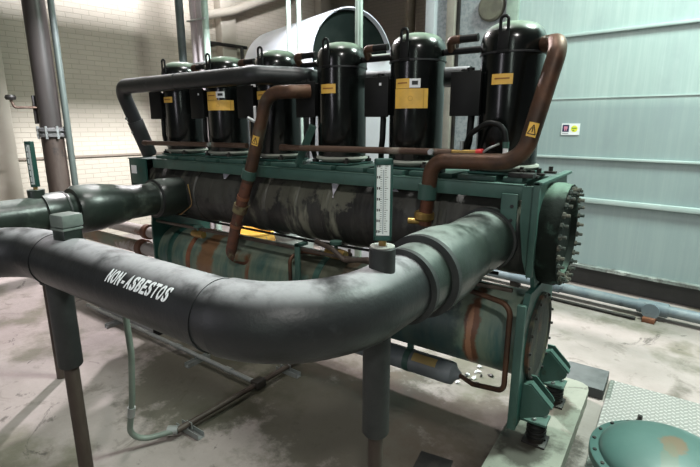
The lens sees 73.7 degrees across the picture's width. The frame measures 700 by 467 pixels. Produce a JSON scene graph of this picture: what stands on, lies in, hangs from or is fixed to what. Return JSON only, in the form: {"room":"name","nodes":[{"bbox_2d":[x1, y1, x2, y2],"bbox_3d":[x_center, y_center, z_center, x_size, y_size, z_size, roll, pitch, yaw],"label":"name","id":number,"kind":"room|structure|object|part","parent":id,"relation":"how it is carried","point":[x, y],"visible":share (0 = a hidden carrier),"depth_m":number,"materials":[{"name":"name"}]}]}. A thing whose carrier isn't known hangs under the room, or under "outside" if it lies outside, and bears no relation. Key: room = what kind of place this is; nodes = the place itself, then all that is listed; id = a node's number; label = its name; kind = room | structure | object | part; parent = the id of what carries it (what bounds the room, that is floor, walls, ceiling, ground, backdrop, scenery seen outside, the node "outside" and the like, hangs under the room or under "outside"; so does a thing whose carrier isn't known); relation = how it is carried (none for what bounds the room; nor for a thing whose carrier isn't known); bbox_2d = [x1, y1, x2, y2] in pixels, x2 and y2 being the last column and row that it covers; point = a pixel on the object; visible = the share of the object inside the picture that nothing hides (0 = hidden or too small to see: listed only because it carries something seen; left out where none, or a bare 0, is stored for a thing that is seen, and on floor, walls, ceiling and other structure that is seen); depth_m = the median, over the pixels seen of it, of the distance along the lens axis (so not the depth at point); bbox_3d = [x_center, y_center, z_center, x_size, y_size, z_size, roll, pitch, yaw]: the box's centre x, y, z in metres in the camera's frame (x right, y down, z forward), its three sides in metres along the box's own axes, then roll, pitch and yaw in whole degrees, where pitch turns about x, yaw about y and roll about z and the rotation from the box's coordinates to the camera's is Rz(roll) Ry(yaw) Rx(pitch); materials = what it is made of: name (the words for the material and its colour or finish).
{"room":"mechanical room","nodes":[
{"label":"mechanical room","id":0,"kind":"room"},
{"bbox_2d":[0,0,366,240],"bbox_3d":[-3.900,-2.682,6.835,0.251,5.600,12.500,12,18,41],"label":"wall","id":1,"kind":"structure","parent":0,"point":[103,43],"depth_m":7.02,"materials":[{"name":"beige brick"}]},
{"bbox_2d":[0,49,23,200],"bbox_3d":[-4.730,-2.363,5.477,0.400,5.600,0.920,12,18,41],"label":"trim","id":2,"kind":"structure","parent":1,"relation":"attached to","point":[11,188],"depth_m":5.92,"materials":[{"name":"paint"}]},
{"bbox_2d":[18,152,170,159],"bbox_3d":[-3.795,-1.182,7.088,0.043,0.025,12.500,12,18,41],"label":"trim","id":3,"kind":"structure","parent":1,"relation":"attached to","point":[156,152],"depth_m":7.11,"materials":[{"name":"brown"}]},
{"bbox_2d":[214,0,236,57],"bbox_3d":[-2.186,-3.035,8.344,0.200,5.600,0.300,12,18,41],"label":"trim","id":4,"kind":"structure","parent":1,"relation":"attached to","point":[225,27],"depth_m":8.14,"materials":[{"name":"paint"}]},
{"bbox_2d":[210,41,246,58],"bbox_3d":[-2.279,-3.070,8.146,0.290,0.458,1.000,12,18,41],"label":"bracket","id":5,"kind":"object","parent":1,"relation":"attached to","point":[212,43],"visible":0.65,"depth_m":8.13,"materials":[{"name":"black metal"}]},
{"bbox_2d":[208,0,275,18],"bbox_3d":[-1.667,-4.073,8.246,2.250,1.064,0.166,-12,18,-42],"label":"pipe","id":6,"kind":"object","parent":1,"relation":"attached to","point":[250,4],"visible":0.84,"depth_m":7.96,"materials":[{"name":"metal"}]},
{"bbox_2d":[314,0,330,15],"bbox_3d":[-0.570,-3.441,10.072,0.200,5.600,0.300,12,18,41],"label":"trim","id":7,"kind":"structure","parent":1,"relation":"attached to","point":[320,6],"depth_m":9.68,"materials":[{"name":"paint"}]},
{"bbox_2d":[0,222,699,466],"bbox_3d":[0.694,1.011,3.615,12.400,0.120,12.800,12,18,41],"label":"floor","id":8,"kind":"structure","parent":0,"point":[314,419],"depth_m":3.07,"materials":[{"name":"concrete"}]},
{"bbox_2d":[21,0,70,192],"bbox_3d":[-3.423,-2.265,5.103,0.311,5.580,0.311,-2,13,-10],"label":"riser pipe","id":9,"kind":"object","parent":8,"relation":"on","point":[51,132],"visible":0.77,"depth_m":5.20,"materials":[{"name":"grey metal"}]},
{"bbox_2d":[4,95,38,123],"bbox_3d":[-3.592,-1.371,5.166,0.345,0.310,0.108,-12,18,-42],"label":"valve","id":10,"kind":"object","parent":9,"relation":"attached to","point":[11,98],"visible":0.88,"depth_m":5.17,"materials":[{"name":"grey metal"}]},
{"bbox_3d":[-3.678,-1.474,5.058,0.110,0.060,0.110,9,16,34],"label":"knob","id":11,"kind":"part","parent":10,"relation":"part of","materials":[{"name":"black metal"}]},
{"bbox_3d":[-3.568,-1.428,5.157,0.305,0.101,0.032,-10,17,-38],"label":"stem","id":12,"kind":"part","parent":10,"relation":"part of","materials":[{"name":"orange metal"}]},
{"bbox_2d":[39,283,64,378],"bbox_3d":[-2.044,0.493,3.197,0.100,1.080,0.100,9,16,34],"label":"support","id":13,"kind":"object","parent":8,"relation":"on","point":[60,373],"visible":0.16,"depth_m":3.22,"materials":[{"name":"metal"}]},
{"bbox_2d":[47,0,84,238],"bbox_3d":[-3.237,-2.266,5.107,0.068,5.580,0.068,9,16,34],"label":"conduit","id":14,"kind":"object","parent":8,"relation":"on","point":[51,5],"visible":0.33,"depth_m":5.24,"materials":[{"name":"grey metal"}]},
{"bbox_2d":[45,285,93,466],"bbox_3d":[-1.300,0.721,2.201,0.104,1.090,0.104,9,16,34],"label":"support","id":15,"kind":"object","parent":8,"relation":"on","point":[61,305],"visible":0.77,"depth_m":2.13,"materials":[{"name":"metal"}]},
{"bbox_3d":[-1.300,0.928,2.250,0.064,0.665,0.064,9,16,34],"label":"post","id":16,"kind":"part","parent":15,"relation":"part of","materials":[{"name":"metal"}]},
{"bbox_2d":[105,316,121,327],"bbox_3d":[-2.091,0.778,4.188,0.047,0.072,0.200,9,16,34],"label":"strut foot","id":17,"kind":"object","parent":8,"relation":"on","point":[114,322],"visible":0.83,"depth_m":4.15,"materials":[{"name":"grey metal"}]},
{"bbox_2d":[99,307,162,334],"bbox_3d":[-1.959,0.737,4.234,0.895,0.128,0.180,9,16,34],"label":"equipment box","id":18,"kind":"object","parent":8,"relation":"on","point":[131,321],"visible":0.09,"depth_m":4.05,"materials":[{"name":"grey metal"}]},
{"bbox_2d":[122,317,178,440],"bbox_3d":[-1.083,0.644,2.485,0.138,1.050,0.259,9,16,34],"label":"conduit","id":19,"kind":"object","parent":8,"relation":"on","point":[171,429],"visible":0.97,"depth_m":2.43,"materials":[{"name":"metal"}]},
{"bbox_2d":[86,303,252,381],"bbox_3d":[-1.578,0.845,3.820,2.371,0.044,0.045,10,16,35],"label":"conduit","id":20,"kind":"object","parent":8,"relation":"on","point":[227,369],"visible":0.9,"depth_m":3.62,"materials":[{"name":"grey metal"}]},
{"bbox_2d":[174,0,186,61],"bbox_3d":[-2.375,-2.619,6.611,0.110,5.580,0.110,9,16,34],"label":"conduit","id":21,"kind":"object","parent":8,"relation":"on","point":[179,13],"visible":0.33,"depth_m":6.52,"materials":[{"name":"grey metal"}]},
{"bbox_2d":[176,419,204,440],"bbox_3d":[-0.930,1.124,2.713,0.200,0.072,0.044,9,16,34],"label":"strut foot","id":22,"kind":"object","parent":8,"relation":"on","point":[196,433],"visible":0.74,"depth_m":2.69,"materials":[{"name":"grey metal"}]},
{"bbox_2d":[184,353,210,367],"bbox_3d":[-1.147,0.936,3.515,0.047,0.072,0.200,9,16,34],"label":"strut foot","id":23,"kind":"object","parent":8,"relation":"on","point":[194,361],"visible":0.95,"depth_m":3.49,"materials":[{"name":"grey metal"}]},
{"bbox_2d":[186,0,221,230],"bbox_3d":[-2.041,-2.563,6.371,0.370,5.580,0.120,9,16,34],"label":"bundle","id":24,"kind":"object","parent":8,"relation":"on","point":[198,9],"visible":0.4,"depth_m":6.30,"materials":[{"name":"silver metal"}]},
{"bbox_2d":[177,364,295,432],"bbox_3d":[-0.662,1.018,3.072,0.070,0.055,1.081,9,16,34],"label":"conduit","id":25,"kind":"object","parent":8,"relation":"on","point":[258,382],"visible":0.88,"depth_m":2.98,"materials":[{"name":"metal"}]},
{"bbox_2d":[240,226,274,240],"bbox_3d":[-1.210,0.164,6.000,0.547,0.439,0.544,9,16,34],"label":"bucket","id":26,"kind":"object","parent":8,"relation":"on","point":[243,231],"visible":0.12,"depth_m":5.85,"materials":[{"name":"yellow plastic"}]},
{"bbox_2d":[276,364,300,378],"bbox_3d":[-0.444,0.973,3.356,0.200,0.072,0.044,9,16,34],"label":"strut foot","id":27,"kind":"object","parent":8,"relation":"on","point":[291,372],"visible":0.73,"depth_m":3.34,"materials":[{"name":"grey metal"}]},
{"bbox_2d":[286,0,291,52],"bbox_3d":[-0.718,-2.353,5.478,0.040,5.580,0.046,9,16,34],"label":"strut","id":28,"kind":"object","parent":8,"relation":"on","point":[288,4],"visible":0.18,"depth_m":5.45,"materials":[{"name":"grey metal"}]},
{"bbox_2d":[266,232,313,247],"bbox_3d":[-0.673,0.213,5.725,0.507,0.469,0.504,9,16,34],"label":"bucket","id":29,"kind":"object","parent":8,"relation":"on","point":[277,238],"visible":0.12,"depth_m":5.50,"materials":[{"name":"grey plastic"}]},
{"bbox_2d":[296,0,303,141],"bbox_3d":[-0.591,-2.333,5.391,0.040,5.580,0.046,9,16,34],"label":"strut","id":30,"kind":"object","parent":8,"relation":"on","point":[298,2],"visible":0.18,"depth_m":5.38,"materials":[{"name":"grey metal"}]},
{"bbox_2d":[245,6,390,245],"bbox_3d":[-0.560,-1.620,7.410,1.380,3.270,2.107,-9,16,-35],"label":"tank","id":31,"kind":"object","parent":8,"relation":"on","point":[338,24],"visible":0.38,"depth_m":6.35,"materials":[{"name":"white metal"}]},
{"bbox_2d":[315,53,389,255],"bbox_3d":[0.086,-0.815,5.684,1.060,2.490,0.270,9,16,34],"label":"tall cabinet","id":32,"kind":"object","parent":8,"relation":"on","point":[372,123],"visible":0.05,"depth_m":5.30,"materials":[{"name":"grey"}]},
{"bbox_2d":[355,0,362,256],"bbox_3d":[0.093,-2.223,4.925,0.075,5.580,0.046,9,16,34],"label":"strut","id":33,"kind":"object","parent":8,"relation":"on","point":[358,3],"visible":0.18,"depth_m":4.92,"materials":[{"name":"grey metal"}]},
{"bbox_2d":[362,247,368,256],"bbox_3d":[0.353,0.255,5.655,0.630,0.420,0.170,9,16,34],"label":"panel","id":34,"kind":"object","parent":8,"relation":"on","point":[364,253],"visible":0.02,"depth_m":5.69,"materials":[{"name":"white metal"}]},
{"bbox_2d":[362,337,390,466],"bbox_3d":[0.090,0.848,1.683,0.094,1.080,0.094,9,16,34],"label":"support","id":35,"kind":"object","parent":8,"relation":"on","point":[376,359],"visible":0.73,"depth_m":1.58,"materials":[{"name":"metal"}]},
{"bbox_3d":[0.090,1.033,1.726,0.054,0.700,0.054,9,16,34],"label":"post","id":36,"kind":"part","parent":35,"relation":"part of","materials":[{"name":"metal"}]},
{"bbox_2d":[413,451,452,466],"bbox_3d":[0.415,1.204,2.360,0.170,0.078,0.160,6,15,26],"label":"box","id":37,"kind":"object","parent":8,"relation":"on","point":[425,459],"visible":1,"depth_m":2.38,"materials":[{"name":"black paint"}]},
{"bbox_2d":[482,377,587,466],"bbox_3d":[0.960,1.162,2.491,0.335,0.100,1.640,9,16,34],"label":"concrete plinth","id":38,"kind":"object","parent":8,"relation":"on","point":[508,450],"visible":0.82,"depth_m":2.51,"materials":[{"name":"beige concrete"}]},
{"bbox_2d":[521,422,549,449],"bbox_3d":[0.993,1.047,2.490,0.120,0.124,0.120,9,16,34],"label":"spring isolator","id":39,"kind":"object","parent":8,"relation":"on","point":[534,435],"visible":0.8,"depth_m":2.46,"materials":[{"name":"black metal"}]},
{"bbox_2d":[128,124,571,429],"bbox_3d":[-0.305,-0.024,3.446,3.625,1.532,0.785,9,16,34],"label":"frame","id":40,"kind":"object","parent":39,"relation":"on","point":[534,366],"visible":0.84,"depth_m":2.54,"materials":[{"name":"green paint"}]},
{"bbox_2d":[82,230,153,256],"bbox_3d":[-2.416,0.064,4.762,1.940,0.164,0.164,9,16,34],"label":"pipe","id":41,"kind":"object","parent":40,"relation":"attached to","point":[144,247],"visible":0.71,"depth_m":4.57,"materials":[{"name":"grey metal"}]},
{"bbox_2d":[109,222,151,239],"bbox_3d":[-2.334,-0.088,4.668,1.740,0.140,0.140,9,16,34],"label":"pipe","id":42,"kind":"object","parent":40,"relation":"attached to","point":[145,231],"visible":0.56,"depth_m":4.40,"materials":[{"name":"white metal"}]},
{"bbox_3d":[-1.886,-0.561,4.077,0.070,0.070,0.010,9,16,34],"label":"name plate","id":43,"kind":"part","parent":40,"relation":"part of","materials":[{"name":"white"}]},
{"bbox_3d":[-1.672,-0.572,4.316,0.270,0.282,0.620,9,16,34],"label":"plate","id":44,"kind":"part","parent":40,"relation":"part of","materials":[{"name":"green paint"}]},
{"bbox_2d":[149,59,208,155],"bbox_3d":[-1.444,-1.065,3.986,0.444,0.764,0.348,9,16,34],"label":"compressor","id":45,"kind":"object","parent":40,"relation":"on","point":[173,107],"visible":0.57,"depth_m":3.86,"materials":[{"name":"black metal"}]},
{"bbox_3d":[-1.404,-0.693,4.045,0.300,0.012,0.300,9,16,34],"label":"mounting plate","id":46,"kind":"part","parent":45,"relation":"part of","materials":[{"name":"green paint"}]},
{"bbox_2d":[142,140,248,147],"bbox_3d":[-1.252,-0.696,3.651,1.272,0.050,0.058,9,16,34],"label":"pipe","id":47,"kind":"object","parent":40,"relation":"on","point":[144,142],"visible":1,"depth_m":3.59,"materials":[{"name":"orange metal"}]},
{"bbox_2d":[191,224,205,237],"bbox_3d":[-1.201,-0.016,3.696,0.130,0.103,0.066,9,16,34],"label":"valve","id":48,"kind":"object","parent":40,"relation":"attached to","point":[195,233],"visible":1,"depth_m":3.67,"materials":[{"name":"gold metal"}]},
{"bbox_2d":[189,53,249,157],"bbox_3d":[-0.993,-0.993,3.679,0.444,0.764,0.348,9,16,34],"label":"compressor","id":49,"kind":"object","parent":40,"relation":"on","point":[217,104],"visible":0.65,"depth_m":3.55,"materials":[{"name":"black metal"}]},
{"bbox_2d":[190,64,204,71],"bbox_3d":[-1.198,-1.295,3.715,0.220,0.090,0.100,9,16,34],"label":"pipe","id":50,"kind":"object","parent":49,"relation":"attached to","point":[196,67],"visible":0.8,"depth_m":3.66,"materials":[{"name":"orange metal"}]},
{"bbox_3d":[-0.954,-0.621,3.738,0.300,0.012,0.300,9,16,34],"label":"mounting plate","id":51,"kind":"part","parent":49,"relation":"part of","materials":[{"name":"green paint"}]},
{"bbox_2d":[237,46,308,161],"bbox_3d":[-0.551,-0.923,3.377,0.444,0.764,0.348,9,16,34],"label":"compressor","id":52,"kind":"object","parent":40,"relation":"on","point":[283,126],"visible":0.55,"depth_m":3.25,"materials":[{"name":"black metal"}]},
{"bbox_2d":[238,58,254,66],"bbox_3d":[-0.751,-1.223,3.410,0.210,0.090,0.100,9,16,34],"label":"pipe","id":53,"kind":"object","parent":52,"relation":"attached to","point":[242,62],"visible":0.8,"depth_m":3.35,"materials":[{"name":"orange metal"}]},
{"bbox_3d":[-0.511,-0.550,3.436,0.300,0.012,0.300,9,16,34],"label":"mounting plate","id":54,"kind":"part","parent":52,"relation":"part of","materials":[{"name":"green paint"}]},
{"bbox_2d":[116,65,471,156],"bbox_3d":[-0.672,-0.841,3.423,3.032,0.677,0.608,6,15,25],"label":"header","id":55,"kind":"object","parent":40,"relation":"on","point":[252,74],"visible":0.69,"depth_m":3.31,"materials":[{"name":"black metal"}]},
{"bbox_2d":[295,37,372,165],"bbox_3d":[-0.092,-0.849,3.064,0.444,0.764,0.348,9,16,34],"label":"compressor","id":56,"kind":"object","parent":40,"relation":"on","point":[337,98],"visible":0.96,"depth_m":2.92,"materials":[{"name":"black metal"}]},
{"bbox_2d":[293,51,316,67],"bbox_3d":[-0.301,-1.151,3.103,0.230,0.090,0.100,9,16,34],"label":"pipe","id":57,"kind":"object","parent":56,"relation":"attached to","point":[298,57],"visible":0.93,"depth_m":3.08,"materials":[{"name":"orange metal"}]},
{"bbox_3d":[-0.053,-0.477,3.124,0.300,0.012,0.300,9,16,34],"label":"mounting plate","id":58,"kind":"part","parent":56,"relation":"part of","materials":[{"name":"green paint"}]},
{"bbox_3d":[-0.425,0.087,3.175,3.020,0.020,0.020,9,16,34],"label":"rust streaked rail","id":59,"kind":"part","parent":40,"relation":"part of","materials":[{"name":"metal"}]},
{"bbox_2d":[324,240,347,259],"bbox_3d":[-0.090,0.104,2.973,0.150,0.119,0.076,9,16,34],"label":"valve","id":60,"kind":"object","parent":40,"relation":"attached to","point":[335,243],"visible":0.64,"depth_m":2.95,"materials":[{"name":"gold metal"}]},
{"bbox_3d":[-0.403,-0.403,3.129,3.060,0.075,0.060,9,16,34],"label":"rail","id":61,"kind":"part","parent":40,"relation":"part of","materials":[{"name":"green metal"}]},
{"bbox_2d":[314,239,368,262],"bbox_3d":[0.102,0.156,2.794,0.816,0.131,0.066,9,16,34],"label":"pipe","id":62,"kind":"object","parent":40,"relation":"attached to","point":[332,249],"visible":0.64,"depth_m":2.88,"materials":[{"name":"metal"}]},
{"bbox_2d":[158,224,527,373],"bbox_3d":[-0.294,0.318,3.391,3.099,0.568,0.550,9,16,34],"label":"shell","id":63,"kind":"object","parent":40,"relation":"attached to","point":[473,330],"visible":0.49,"depth_m":3.04,"materials":[{"name":"paint"}]},
{"bbox_2d":[226,84,310,264],"bbox_3d":[-0.576,-0.336,3.185,0.740,1.284,0.195,8,15,31],"label":"copper pipe","id":64,"kind":"object","parent":63,"relation":"attached to","point":[240,207],"visible":0.98,"depth_m":3.10,"materials":[{"name":"brown metal"}]},
{"bbox_2d":[288,251,319,280],"bbox_3d":[-0.310,0.375,3.216,0.222,0.525,0.094,-2,13,-7],"label":"tube","id":65,"kind":"object","parent":63,"relation":"attached to","point":[292,256],"visible":0.44,"depth_m":3.13,"materials":[{"name":"brown metal"}]},
{"bbox_2d":[148,165,584,284],"bbox_3d":[-0.303,-0.216,3.373,3.549,0.536,0.563,9,16,34],"label":"shell","id":66,"kind":"object","parent":63,"relation":"on","point":[306,209],"visible":0.58,"depth_m":2.93,"materials":[{"name":"grey metal"}]},
{"bbox_2d":[0,177,189,232],"bbox_3d":[-2.353,-0.018,2.616,0.336,0.336,3.280,9,16,34],"label":"insulated pipe","id":67,"kind":"object","parent":66,"relation":"attached to","point":[101,206],"visible":0.77,"depth_m":3.24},
{"bbox_2d":[24,141,39,189],"bbox_3d":[-2.039,-0.435,2.999,0.042,0.308,0.036,3,13,11],"label":"thermometer","id":68,"kind":"object","parent":67,"relation":"on","point":[29,145],"visible":1,"depth_m":2.99,"materials":[{"name":"green metal"}]},
{"bbox_2d":[0,207,518,363],"bbox_3d":[-1.067,0.163,1.708,4.120,0.382,1.375,-4,14,-15],"label":"insulated pipe","id":69,"kind":"object","parent":66,"relation":"attached to","point":[413,279],"visible":1,"depth_m":1.48,"materials":[{"name":"grey"}]},
{"bbox_2d":[373,158,392,245],"bbox_3d":[0.104,-0.097,1.474,0.058,0.276,0.036,1,13,4],"label":"thermometer","id":70,"kind":"object","parent":69,"relation":"on","point":[383,167],"visible":1,"depth_m":1.46,"materials":[{"name":"green metal"}]},
{"bbox_3d":[0.104,0.025,1.498,0.025,0.028,0.025,9,16,34],"label":"stem","id":71,"kind":"part","parent":70,"relation":"part of","materials":[{"name":"gold metal"}]},
{"bbox_2d":[176,214,498,274],"bbox_3d":[-0.430,0.011,3.240,2.921,0.037,0.048,9,16,34],"label":"cable","id":72,"kind":"object","parent":66,"relation":"attached to","point":[182,215],"visible":0.5,"depth_m":3.25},
{"bbox_2d":[355,342,461,383],"bbox_3d":[0.227,0.745,3.059,1.050,0.208,0.146,9,16,34],"label":"filter drier","id":73,"kind":"object","parent":63,"relation":"hanging from","point":[409,359],"visible":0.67,"depth_m":2.85,"materials":[{"name":"grey metal"}]},
{"bbox_2d":[459,289,512,392],"bbox_3d":[0.665,0.596,2.503,0.148,0.632,0.410,-5,14,-19],"label":"tube","id":74,"kind":"object","parent":73,"relation":"attached to","point":[503,303],"visible":0.97,"depth_m":2.35,"materials":[{"name":"brown metal"}]},
{"bbox_2d":[279,144,452,155],"bbox_3d":[0.034,-0.495,2.773,1.212,0.050,0.058,9,16,34],"label":"pipe","id":75,"kind":"object","parent":40,"relation":"on","point":[282,147],"visible":0.98,"depth_m":2.72,"materials":[{"name":"orange metal"}]},
{"bbox_3d":[0.431,-0.433,2.482,0.035,0.036,0.025,9,16,34],"label":"sight glass","id":76,"kind":"part","parent":75,"relation":"part of","materials":[{"name":"white glass"}]},
{"bbox_2d":[451,141,499,152],"bbox_3d":[0.631,-0.430,2.367,0.248,0.073,0.034,9,16,34],"label":"valve","id":77,"kind":"object","parent":75,"relation":"attached to","point":[461,150],"visible":0.83,"depth_m":2.37,"materials":[{"name":"gold metal"}]},
{"bbox_3d":[0.575,-0.448,2.403,0.019,0.055,0.020,9,16,34],"label":"stem","id":78,"kind":"part","parent":77,"relation":"part of","materials":[{"name":"silver metal"}]},
{"bbox_2d":[364,27,446,169],"bbox_3d":[0.350,-0.779,2.763,0.444,0.764,0.348,9,16,34],"label":"compressor","id":79,"kind":"object","parent":40,"relation":"on","point":[412,98],"visible":0.84,"depth_m":2.62,"materials":[{"name":"black metal"}]},
{"bbox_2d":[362,43,389,62],"bbox_3d":[0.150,-1.079,2.796,0.210,0.090,0.100,9,16,34],"label":"pipe","id":80,"kind":"object","parent":79,"relation":"attached to","point":[367,50],"visible":0.97,"depth_m":2.78,"materials":[{"name":"orange metal"}]},
{"bbox_3d":[0.390,-0.406,2.822,0.300,0.012,0.300,9,16,34],"label":"mounting plate","id":81,"kind":"part","parent":79,"relation":"part of","materials":[{"name":"green paint"}]},
{"bbox_3d":[-0.146,-0.489,3.539,3.120,0.087,0.020,9,16,34],"label":"rail","id":82,"kind":"part","parent":40,"relation":"part of","materials":[{"name":"green metal"}]},
{"bbox_2d":[449,14,546,175],"bbox_3d":[0.793,-0.708,2.461,0.444,0.764,0.348,9,16,34],"label":"compressor","id":83,"kind":"object","parent":40,"relation":"on","point":[503,89],"visible":0.73,"depth_m":2.31,"materials":[{"name":"black metal"}]},
{"bbox_2d":[443,33,480,55],"bbox_3d":[0.592,-1.008,2.494,0.210,0.090,0.100,9,16,34],"label":"pipe","id":84,"kind":"object","parent":83,"relation":"attached to","point":[451,49],"visible":0.96,"depth_m":2.48,"materials":[{"name":"orange metal"}]},
{"bbox_2d":[463,120,508,152],"bbox_3d":[0.662,-0.466,2.380,0.071,0.217,0.323,-9,16,-33],"label":"hose","id":85,"kind":"object","parent":83,"relation":"attached to","point":[505,145],"visible":0.95,"depth_m":2.28,"materials":[{"name":"black rubber"}]},
{"bbox_2d":[408,33,566,226],"bbox_3d":[0.639,-0.479,2.296,0.681,0.964,0.355,2,13,7],"label":"copper pipe","id":86,"kind":"object","parent":83,"relation":"attached to","point":[554,45],"visible":0.99,"depth_m":2.16,"materials":[{"name":"brown metal"}]},
{"bbox_3d":[0.832,-0.335,2.521,0.300,0.012,0.300,9,16,34],"label":"mounting plate","id":87,"kind":"part","parent":83,"relation":"part of","materials":[{"name":"green paint"}]},
{"bbox_3d":[0.778,-0.052,2.303,0.080,0.290,0.015,9,16,34],"label":"hanger plate","id":88,"kind":"part","parent":40,"relation":"part of","materials":[{"name":"green paint"}]},
{"bbox_3d":[0.828,0.673,2.321,0.040,0.670,0.030,9,16,34],"label":"post","id":89,"kind":"part","parent":40,"relation":"part of","materials":[{"name":"green metal"}]},
{"bbox_3d":[1.067,-0.021,2.519,0.020,0.550,0.650,9,16,34],"label":"plate","id":90,"kind":"part","parent":40,"relation":"part of","materials":[{"name":"green paint"}]},
{"bbox_3d":[0.993,1.101,2.503,0.120,0.012,0.120,9,16,34],"label":"plate","id":91,"kind":"part","parent":39,"relation":"part of","materials":[{"name":"black metal"}]},
{"bbox_2d":[546,385,565,409],"bbox_3d":[1.240,0.966,2.833,0.120,0.124,0.120,9,16,34],"label":"spring isolator","id":92,"kind":"object","parent":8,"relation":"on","point":[559,402],"visible":0.54,"depth_m":2.79,"materials":[{"name":"black metal"}]},
{"bbox_3d":[1.240,1.021,2.846,0.120,0.012,0.120,9,16,34],"label":"plate","id":93,"kind":"part","parent":92,"relation":"part of","materials":[{"name":"black metal"}]},
{"bbox_2d":[482,280,635,319],"bbox_3d":[1.776,0.604,5.008,2.250,0.032,0.032,12,18,41],"label":"pipe","id":94,"kind":"object","parent":8,"relation":"on","point":[554,299],"visible":0.34,"depth_m":4.48,"materials":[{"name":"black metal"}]},
{"bbox_2d":[566,361,608,399],"bbox_3d":[1.620,1.006,3.221,0.260,0.070,0.300,9,16,34],"label":"curb","id":95,"kind":"object","parent":8,"relation":"on","point":[596,379],"visible":0.6,"depth_m":3.18,"materials":[{"name":"grey concrete"}]},
{"bbox_2d":[487,270,699,324],"bbox_3d":[3.239,0.807,3.845,6.400,0.171,0.224,12,18,41],"label":"pipe","id":96,"kind":"object","parent":8,"relation":"on","point":[650,310],"visible":0.8,"depth_m":4.41,"materials":[{"name":"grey metal"}]},
{"bbox_2d":[585,380,699,466],"bbox_3d":[1.900,1.349,1.846,1.795,0.029,2.220,9,16,34],"label":"plate","id":97,"kind":"object","parent":8,"relation":"on","point":[622,401],"visible":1,"depth_m":2.90,"materials":[{"name":"white metal"}]},
{"bbox_2d":[588,419,699,466],"bbox_3d":[1.458,1.103,2.156,0.644,0.306,0.644,9,16,34],"label":"vessel cover","id":98,"kind":"object","parent":97,"relation":"on","point":[620,443],"visible":1,"depth_m":2.15,"materials":[{"name":"teal metal"}]},
{"bbox_2d":[636,414,642,419],"bbox_3d":[1.713,1.095,2.761,0.036,0.046,0.031,9,16,34],"label":"bolt","id":99,"kind":"object","parent":98,"relation":"attached to","point":[639,417],"visible":0.55,"depth_m":2.75,"materials":[{"name":"black metal"}]},
{"bbox_2d":[367,0,425,47],"bbox_3d":[4.901,-2.829,7.463,12.400,5.600,0.300,12,18,41],"label":"wall","id":100,"kind":"structure","parent":0,"point":[390,14],"depth_m":10.46,"materials":[{"name":"brick"}]},
{"bbox_2d":[405,0,415,33],"bbox_3d":[1.050,-3.019,8.317,0.180,5.580,0.180,9,16,34],"label":"conduit","id":101,"kind":"object","parent":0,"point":[410,5],"visible":0.02,"depth_m":8.07,"materials":[{"name":"grey metal"}]},
{"bbox_2d":[519,0,699,284],"bbox_3d":[4.463,-1.900,3.021,6.940,5.380,0.200,12,18,41],"label":"wall","id":102,"kind":"structure","parent":0,"point":[664,60],"depth_m":4.65,"materials":[{"name":"metal"}]},
{"bbox_2d":[425,0,506,149],"bbox_3d":[1.758,-2.479,6.080,1.070,5.550,1.240,12,18,41],"label":"column","id":103,"kind":"structure","parent":102,"relation":"attached to","point":[445,19],"depth_m":5.75,"materials":[{"name":"grey"}]},
{"bbox_3d":[1.036,-2.457,5.989,0.130,5.550,0.090,12,18,41],"label":"post","id":104,"kind":"part","parent":103,"relation":"part of","materials":[{"name":"grey"}]},
{"bbox_3d":[1.254,-2.414,5.802,0.110,5.550,0.080,12,18,41],"label":"post","id":105,"kind":"part","parent":103,"relation":"part of","materials":[{"name":"beige paint"}]},
{"bbox_3d":[1.329,-2.404,5.763,0.035,5.550,0.040,12,18,41],"label":"post","id":106,"kind":"part","parent":103,"relation":"part of","materials":[{"name":"green metal"}]},
{"bbox_2d":[506,0,519,20],"bbox_3d":[1.815,-2.426,5.219,0.140,5.360,0.040,12,18,41],"label":"trim","id":107,"kind":"structure","parent":102,"relation":"attached to","point":[513,6],"depth_m":5.18,"materials":[{"name":"metal"}]},
{"bbox_2d":[561,123,579,134],"bbox_3d":[2.368,-1.120,5.016,0.185,0.120,0.010,12,18,41],"label":"sticker","id":108,"kind":"object","parent":102,"relation":"attached to","point":[567,128],"visible":1,"depth_m":5.01,"materials":[{"name":"white paper"}]},
{"bbox_2d":[537,155,699,164],"bbox_3d":[4.402,-0.405,3.271,6.900,0.025,0.035,12,18,41],"label":"trim","id":109,"kind":"structure","parent":102,"relation":"attached to","point":[545,156],"depth_m":4.72,"materials":[{"name":"paint"}]},
{"bbox_2d":[552,93,699,99],"bbox_3d":[4.416,-1.006,3.131,6.880,0.012,0.010,12,18,41],"label":"trim","id":110,"kind":"structure","parent":102,"relation":"attached to","point":[695,93],"depth_m":4.61,"materials":[{"name":"paint"}]},
{"bbox_2d":[564,18,699,37],"bbox_3d":[4.402,-1.620,2.986,6.900,0.030,0.035,12,18,41],"label":"trim","id":111,"kind":"structure","parent":102,"relation":"attached to","point":[697,20],"depth_m":4.46,"materials":[{"name":"paint"}]},
{"bbox_2d":[568,266,699,308],"bbox_3d":[4.418,0.810,3.727,7.100,0.220,0.161,12,18,41],"label":"baseboard","id":112,"kind":"structure","parent":102,"relation":"attached to","point":[689,297],"depth_m":4.87,"materials":[{"name":"paint"}]},
{"bbox_2d":[570,263,699,289],"bbox_3d":[4.379,0.727,3.556,6.960,0.030,0.111,12,18,41],"label":"trim","id":113,"kind":"structure","parent":102,"relation":"attached to","point":[586,266],"depth_m":4.76,"materials":[{"name":"paint"}]},
{"bbox_2d":[581,197,699,213],"bbox_3d":[4.396,0.027,3.366,6.900,0.050,0.048,12,18,41],"label":"trim","id":114,"kind":"structure","parent":102,"relation":"attached to","point":[587,200],"depth_m":4.64,"materials":[{"name":"paint"}]}
]}

